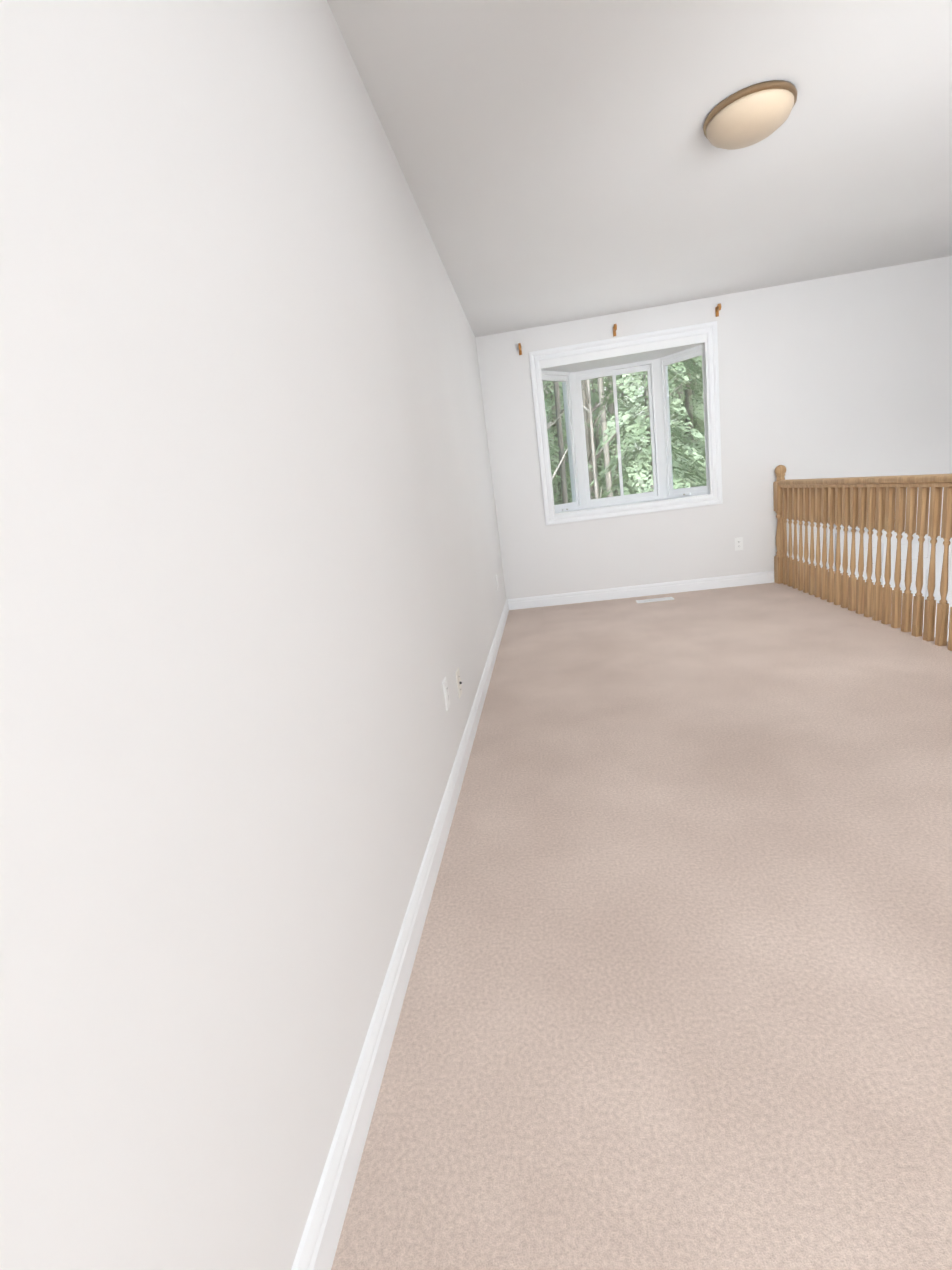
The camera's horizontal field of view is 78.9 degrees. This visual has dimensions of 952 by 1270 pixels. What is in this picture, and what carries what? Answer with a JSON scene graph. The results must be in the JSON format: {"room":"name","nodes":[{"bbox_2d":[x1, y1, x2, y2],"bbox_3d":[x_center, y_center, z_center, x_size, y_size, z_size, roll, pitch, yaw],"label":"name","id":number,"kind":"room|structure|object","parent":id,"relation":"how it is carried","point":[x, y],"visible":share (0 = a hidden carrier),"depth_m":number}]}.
{"room":"empty living room","nodes":[
{"label":"empty living room","id":0,"kind":"room"},
{"bbox_2d":[0,0,505,1269],"bbox_3d":[-0.316,-0.428,1.815,0.150,2.860,7.350,-6,13,8],"label":"wall","id":1,"kind":"structure","parent":0,"point":[252,598],"depth_m":0.75},
{"bbox_2d":[291,599,508,1269],"bbox_3d":[-0.088,0.585,2.123,0.015,0.106,7.200,-6,13,8],"label":"baseboard","id":2,"kind":"structure","parent":1,"relation":"attached to","point":[318,1245],"depth_m":1.15},
{"bbox_2d":[442,677,449,710],"bbox_3d":[-0.112,0.226,2.227,0.008,0.115,0.070,-6,13,8],"label":"electrical outlet","id":3,"kind":"object","parent":1,"relation":"attached to","point":[446,692],"visible":0.98,"depth_m":2.21},
{"bbox_2d":[455,668,461,697],"bbox_3d":[-0.070,0.209,2.521,0.016,0.115,0.070,-6,13,8],"label":"outlet","id":4,"kind":"object","parent":1,"relation":"attached to","point":[459,682],"visible":0.98,"depth_m":2.50},
{"bbox_2d":[327,0,951,336],"bbox_3d":[1.562,-1.972,1.288,4.000,0.120,7.200,-6,13,8],"label":"ceiling","id":5,"kind":"structure","parent":0,"point":[560,161],"depth_m":2.46},
{"bbox_2d":[703,80,796,149],"bbox_3d":[1.089,-2.040,2.308,0.340,0.094,0.340,-6,13,8],"label":"flush ceiling light","id":6,"kind":"object","parent":5,"relation":"attached to","point":[750,115],"visible":1,"depth_m":2.23},
{"bbox_2d":[331,582,951,1269],"bbox_3d":[1.901,0.575,1.894,4.000,0.281,7.200,-6,13,8],"label":"floor","id":7,"kind":"structure","parent":0,"point":[679,992],"depth_m":1.32},
{"bbox_2d":[636,597,673,602],"bbox_3d":[1.596,-0.312,5.165,0.316,0.007,0.105,-6,13,8],"label":"floor vent","id":8,"kind":"object","parent":7,"relation":"in","point":[655,599],"visible":1,"depth_m":5.16},
{"bbox_2d":[773,465,951,650],"bbox_3d":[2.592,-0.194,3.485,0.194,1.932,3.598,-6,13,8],"label":"balustrade","id":9,"kind":"object","parent":7,"relation":"on","point":[870,504],"visible":1,"depth_m":3.70},
{"bbox_2d":[475,256,951,641],"bbox_3d":[2.248,-0.745,5.334,4.300,4.520,0.150,-6,13,8],"label":"wall","id":10,"kind":"structure","parent":0,"point":[844,375],"depth_m":4.93},
{"bbox_2d":[518,343,521,354],"bbox_3d":[0.379,-2.466,4.985,0.024,0.080,0.092,-6,13,8],"label":"curtain bracket","id":11,"kind":"object","parent":10,"relation":"attached to","point":[520,349],"visible":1,"depth_m":5.01},
{"bbox_2d":[613,324,616,336],"bbox_3d":[1.171,-2.569,4.869,0.024,0.080,0.092,-6,13,8],"label":"curtain bracket","id":12,"kind":"object","parent":10,"relation":"attached to","point":[614,329],"visible":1,"depth_m":4.87},
{"bbox_2d":[529,321,722,524],"bbox_3d":[1.352,-1.874,5.335,1.565,1.488,0.554,-6,13,8],"label":"bay window","id":13,"kind":"structure","parent":10,"relation":"in","point":[654,354],"depth_m":5.25},
{"bbox_2d":[508,571,773,609],"bbox_3d":[1.509,-0.411,5.417,2.426,0.106,0.015,-6,13,8],"label":"baseboard","id":14,"kind":"structure","parent":10,"relation":"attached to","point":[650,589],"depth_m":5.40},
{"bbox_2d":[715,303,720,316],"bbox_3d":[1.991,-2.670,4.750,0.024,0.080,0.092,-6,13,8],"label":"curtain bracket","id":15,"kind":"object","parent":10,"relation":"attached to","point":[717,308],"visible":1,"depth_m":4.76},
{"bbox_2d":[735,537,742,550],"bbox_3d":[2.372,-0.821,5.218,0.070,0.115,0.008,-6,13,8],"label":"electrical outlet","id":16,"kind":"object","parent":10,"relation":"attached to","point":[739,543],"visible":1,"depth_m":5.22},
{"bbox_2d":[826,513,951,636],"bbox_3d":[3.749,0.184,5.320,1.012,2.479,0.068,-6,13,8],"label":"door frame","id":17,"kind":"structure","parent":10,"relation":"attached to","point":[939,552],"depth_m":5.08},
{"label":"outside","id":18,"kind":"structure","parent":0,"visible":0},
{"bbox_3d":[-1.666,-2.124,29.222,110.000,0.300,44.000,-6,13,8],"label":"ground","id":19,"kind":"structure","parent":18,"visible":0},
{"bbox_2d":[543,355,706,504],"bbox_3d":[-6.820,-9.430,22.394,36.556,18.984,28.686,-6,13,8],"label":"forest trees","id":20,"kind":"object","parent":19,"relation":"on","point":[602,429],"depth_m":14.96},
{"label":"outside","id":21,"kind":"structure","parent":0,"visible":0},
{"bbox_2d":[549,363,702,492],"bbox_3d":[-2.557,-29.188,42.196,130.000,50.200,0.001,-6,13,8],"label":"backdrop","id":22,"kind":"structure","parent":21,"point":[642,482],"depth_m":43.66}
]}

